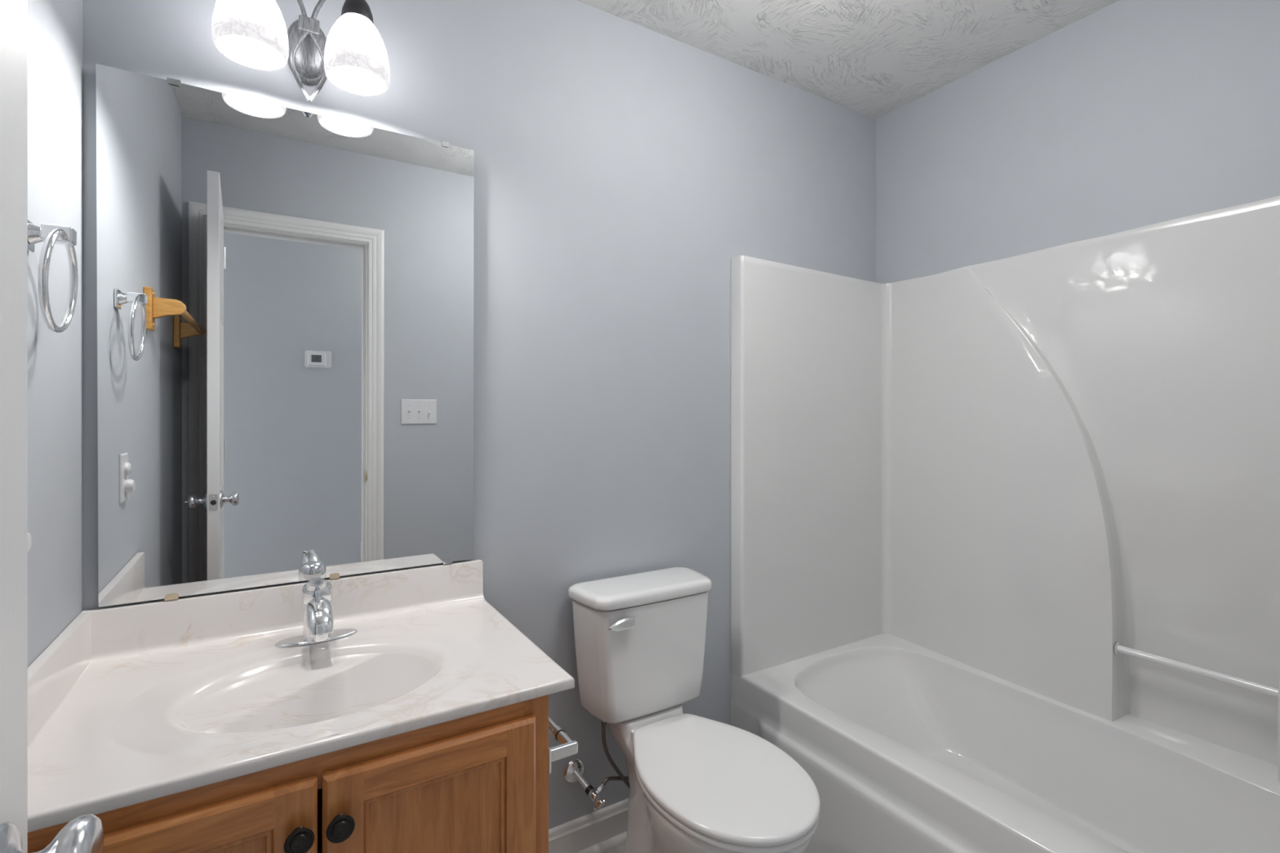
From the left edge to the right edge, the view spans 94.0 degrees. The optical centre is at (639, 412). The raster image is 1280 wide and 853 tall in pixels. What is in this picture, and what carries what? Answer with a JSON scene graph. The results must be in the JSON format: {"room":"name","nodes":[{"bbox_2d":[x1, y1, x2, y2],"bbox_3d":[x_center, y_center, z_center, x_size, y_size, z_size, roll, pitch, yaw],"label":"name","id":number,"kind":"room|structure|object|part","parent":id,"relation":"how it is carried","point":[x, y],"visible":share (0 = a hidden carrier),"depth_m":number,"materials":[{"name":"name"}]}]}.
{"room":"bathroom","nodes":[
{"label":"bathroom","id":0,"kind":"room"},
{"bbox_2d":[27,0,82,667],"bbox_3d":[-0.727,0.045,0.489,0.100,2.440,1.494,0,0,-31],"label":"wall","id":1,"kind":"structure","parent":0,"point":[55,27],"depth_m":1.00,"materials":[{"name":"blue paint"}]},
{"bbox_2d":[27,533,31,551],"bbox_3d":[-0.864,0.162,0.829,0.022,0.117,0.072,0,0,-31],"label":"wall outlet","id":2,"kind":"object","parent":1,"relation":"attached to","point":[29,539],"visible":0.12,"depth_m":0.84,"materials":[{"name":"white plastic"}]},
{"bbox_2d":[0,0,103,852],"bbox_3d":[-0.333,0.229,0.183,0.152,2.052,0.590,0,0,-29],"label":"door","id":3,"kind":"structure","parent":1,"relation":"in","point":[83,833],"depth_m":0.42,"materials":[{"name":"white paint"}]},
{"bbox_3d":[-0.400,0.307,0.403,0.054,0.066,0.066,0,0,-29],"label":"knob","id":4,"kind":"part","parent":3,"relation":"part of","materials":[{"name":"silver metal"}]},
{"bbox_2d":[27,219,78,333],"bbox_3d":[-0.884,-0.203,0.894,0.056,0.165,0.155,0,0,-31],"label":"towel ring","id":5,"kind":"object","parent":1,"relation":"attached to","point":[51,234],"visible":0.94,"depth_m":0.88,"materials":[{"name":"silver metal"}]},
{"bbox_3d":[-0.905,-0.263,0.882,0.007,0.044,0.044,0,0,-31],"label":"wall plate","id":6,"kind":"part","parent":5,"relation":"part of","materials":[{"name":"silver metal"}]},
{"bbox_3d":[-0.895,-0.265,0.888,0.022,0.031,0.032,0,0,-31],"label":"post","id":7,"kind":"part","parent":5,"relation":"part of","materials":[{"name":"silver metal"}]},
{"bbox_2d":[82,0,875,829],"bbox_3d":[-0.071,0.045,1.825,2.615,2.440,0.100,0,0,-31],"label":"wall","id":8,"kind":"structure","parent":0,"point":[622,166],"depth_m":1.71,"materials":[{"name":"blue paint"}]},
{"bbox_2d":[81,559,484,664],"bbox_3d":[-0.734,0.430,1.339,0.773,0.098,0.034,0,0,-31],"label":"backsplash","id":9,"kind":"structure","parent":8,"relation":"attached to","point":[121,632],"depth_m":1.28,"materials":[{"name":"stone"}]},
{"bbox_2d":[96,63,474,607],"bbox_3d":[-0.738,-0.147,1.343,0.728,1.055,0.018,0,0,-31],"label":"wall mirror","id":10,"kind":"object","parent":8,"relation":"attached to","point":[285,295],"visible":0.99,"depth_m":1.30,"materials":[{"name":"clear glass"}]},
{"bbox_2d":[211,0,390,102],"bbox_3d":[-0.704,-0.829,1.260,0.318,0.302,0.202,0,0,-31],"label":"wall sconce","id":11,"kind":"object","parent":8,"relation":"attached to","point":[250,33],"visible":1,"depth_m":1.23,"materials":[{"name":"white glass"}]},
{"bbox_3d":[-0.766,-0.774,1.178,0.128,0.131,0.128,0,0,-31],"label":"lamp shade","id":12,"kind":"part","parent":11,"relation":"part of","materials":[{"name":"white glass"}]},
{"bbox_3d":[-0.766,-0.738,1.178,0.049,0.049,0.049,0,0,-31],"label":"bulb","id":13,"kind":"part","parent":11,"relation":"part of","materials":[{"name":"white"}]},
{"bbox_3d":[-0.752,-0.916,1.243,0.024,0.128,0.142,0,0,15],"label":"arm","id":14,"kind":"part","parent":11,"relation":"part of","materials":[{"name":"grey metal"}]},
{"bbox_3d":[-0.659,-0.916,1.301,0.130,0.128,0.030,0,0,19],"label":"arm","id":15,"kind":"part","parent":11,"relation":"part of","materials":[{"name":"grey metal"}]},
{"bbox_3d":[-0.604,-0.774,1.278,0.128,0.131,0.128,0,0,-31],"label":"lamp shade","id":16,"kind":"part","parent":11,"relation":"part of","materials":[{"name":"white glass"}]},
{"bbox_3d":[-0.604,-0.738,1.278,0.049,0.049,0.049,0,0,-31],"label":"bulb","id":17,"kind":"part","parent":11,"relation":"part of","materials":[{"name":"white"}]},
{"bbox_2d":[548,798,629,852],"bbox_3d":[-0.068,1.212,1.759,0.885,0.107,0.016,0,0,-31],"label":"baseboard","id":18,"kind":"structure","parent":8,"relation":"attached to","point":[575,836],"depth_m":1.71,"materials":[{"name":"white paint"}]},
{"bbox_2d":[563,721,630,811],"bbox_3d":[-0.075,0.982,1.688,0.245,0.302,0.130,0,0,-31],"label":"shutoff valve","id":19,"kind":"object","parent":8,"relation":"attached to","point":[574,771],"visible":0.81,"depth_m":1.66,"materials":[{"name":"silver metal"}]},
{"bbox_3d":[-0.111,1.055,1.611,0.030,0.033,0.037,0,0,-31],"label":"valve handle","id":20,"kind":"part","parent":19,"relation":"part of","materials":[{"name":"silver metal"}]},
{"bbox_2d":[577,831,626,852],"bbox_3d":[-0.061,1.255,1.748,0.885,0.020,0.018,0,0,-31],"label":"trim","id":21,"kind":"structure","parent":8,"relation":"attached to","point":[604,846],"depth_m":1.73,"materials":[{"name":"white paint"}]},
{"bbox_2d":[604,844,625,852],"bbox_3d":[0.593,1.290,0.741,2.615,0.050,2.644,0,0,-31],"label":"floor","id":22,"kind":"structure","parent":0,"point":[620,849],"depth_m":1.72,"materials":[{"name":"grey wood"}]},
{"bbox_2d":[27,694,548,852],"bbox_3d":[-0.606,0.882,1.088,0.732,0.766,0.596,0,0,-31],"label":"vanity cabinet","id":23,"kind":"object","parent":22,"relation":"on","point":[478,783],"visible":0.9,"depth_m":0.91,"materials":[{"name":"brown wood"}]},
{"bbox_3d":[-0.608,0.554,0.779,0.222,0.050,0.019,0,0,-31],"label":"door rail","id":24,"kind":"part","parent":23,"relation":"part of","materials":[{"name":"brown wood"}]},
{"bbox_3d":[-0.606,0.832,0.776,0.222,0.507,0.006,0,0,-31],"label":"door panel","id":25,"kind":"part","parent":23,"relation":"part of","materials":[{"name":"brown wood"}]},
{"bbox_3d":[-0.608,0.835,0.779,0.330,0.611,0.019,0,0,-31],"label":"door","id":26,"kind":"part","parent":23,"relation":"part of","materials":[{"name":"brown wood"}]},
{"bbox_3d":[-0.475,0.597,0.834,0.038,0.038,0.026,0,0,-31],"label":"knob","id":27,"kind":"part","parent":23,"relation":"part of","materials":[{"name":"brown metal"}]},
{"bbox_2d":[27,559,574,832],"bbox_3d":[-0.595,0.489,1.113,0.776,0.216,0.564,0,0,-31],"label":"countertop","id":28,"kind":"structure","parent":23,"relation":"on","point":[129,704],"depth_m":1.06,"materials":[{"name":"stone"}]},
{"bbox_2d":[274,577,357,647],"bbox_3d":[-0.659,0.409,1.224,0.156,0.142,0.153,0,0,-31],"label":"faucet","id":29,"kind":"object","parent":28,"relation":"on","point":[317,595],"visible":1,"depth_m":1.22,"materials":[{"name":"silver metal"}]},
{"bbox_3d":[-0.683,0.477,1.264,0.156,0.006,0.056,0,0,-31],"label":"plate","id":30,"kind":"part","parent":29,"relation":"part of","materials":[{"name":"silver metal"}]},
{"bbox_3d":[-0.670,0.361,1.240,0.043,0.048,0.067,0,0,-31],"label":"lever","id":31,"kind":"part","parent":29,"relation":"part of","materials":[{"name":"silver metal"}]},
{"bbox_3d":[-0.650,0.413,1.210,0.048,0.057,0.119,0,0,-31],"label":"spout","id":32,"kind":"part","parent":29,"relation":"part of","materials":[{"name":"silver metal"}]},
{"bbox_3d":[-0.431,0.597,0.861,0.038,0.038,0.026,0,0,-31],"label":"knob","id":33,"kind":"part","parent":23,"relation":"part of","materials":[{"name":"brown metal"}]},
{"bbox_3d":[-0.322,0.835,0.954,0.328,0.611,0.019,0,0,-31],"label":"door","id":34,"kind":"part","parent":23,"relation":"part of","materials":[{"name":"brown wood"}]},
{"bbox_3d":[-0.322,0.554,0.954,0.220,0.050,0.019,0,0,-31],"label":"door rail","id":35,"kind":"part","parent":23,"relation":"part of","materials":[{"name":"brown wood"}]},
{"bbox_3d":[-0.320,0.832,0.952,0.220,0.507,0.006,0,0,-31],"label":"door panel","id":36,"kind":"part","parent":23,"relation":"part of","materials":[{"name":"brown wood"}]},
{"bbox_2d":[548,716,577,773],"bbox_3d":[-0.183,0.625,1.163,0.066,0.044,0.190,0,0,-31],"label":"toilet paper holder","id":37,"kind":"object","parent":23,"relation":"attached to","point":[568,747],"visible":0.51,"depth_m":1.11,"materials":[{"name":"silver metal"}]},
{"bbox_2d":[568,566,820,852],"bbox_3d":[0.145,0.871,1.473,0.409,0.789,0.686,0,0,-31],"label":"toilet","id":38,"kind":"object","parent":22,"relation":"on","point":[698,784],"visible":1,"depth_m":1.54,"materials":[{"name":"white porcelain"},{"name":"white plastic"},{"name":"chrome"}]},
{"bbox_3d":[-0.048,0.544,1.534,0.079,0.030,0.025,0,0,-31],"label":"flush lever","id":39,"kind":"part","parent":38,"relation":"part of","materials":[{"name":"silver metal"}]},
{"bbox_3d":[0.015,0.493,1.686,0.409,0.034,0.186,0,0,-31],"label":"tank lid","id":40,"kind":"part","parent":38,"relation":"part of","materials":[{"name":"white ceramic"}]},
{"bbox_3d":[0.015,0.664,1.686,0.394,0.303,0.172,0,0,-31],"label":"tank","id":41,"kind":"part","parent":38,"relation":"part of","materials":[{"name":"white ceramic"}]},
{"bbox_3d":[0.185,0.832,1.390,0.364,0.021,0.504,0,0,-31],"label":"seat lid","id":42,"kind":"part","parent":38,"relation":"part of","materials":[{"name":"white plastic"}]},
{"bbox_3d":[0.185,0.852,1.390,0.362,0.016,0.502,0,0,-31],"label":"seat","id":43,"kind":"part","parent":38,"relation":"part of","materials":[{"name":"white plastic"}]},
{"bbox_3d":[0.183,1.062,1.394,0.356,0.406,0.490,0,0,-31],"label":"bowl","id":44,"kind":"part","parent":38,"relation":"part of","materials":[{"name":"white ceramic"}]},
{"bbox_2d":[730,195,1279,852],"bbox_3d":[1.028,0.370,1.564,0.814,1.791,1.492,0,0,-31],"label":"shower","id":45,"kind":"object","parent":22,"relation":"on","point":[1005,533],"visible":0.97,"depth_m":1.77,"materials":[{"name":"white plastic"}]},
{"bbox_2d":[730,633,1279,852],"bbox_3d":[1.028,1.063,1.564,0.814,0.403,1.492,0,0,-31],"label":"tub","id":46,"kind":"object","parent":45,"relation":"in","point":[907,744],"depth_m":1.63,"materials":[{"name":"white plastic"}]},
{"bbox_2d":[577,0,1119,119],"bbox_3d":[0.349,-1.200,1.139,2.615,0.050,1.708,0,0,-31],"label":"ceiling","id":47,"kind":"structure","parent":0,"point":[873,59],"depth_m":1.85,"materials":[{"name":"white paint"}]},
{"bbox_2d":[875,0,1279,283],"bbox_3d":[1.400,0.045,1.792,0.150,2.440,1.494,0,0,-31],"label":"wall","id":48,"kind":"structure","parent":0,"point":[1129,114],"depth_m":1.77,"materials":[{"name":"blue paint"}]}
]}

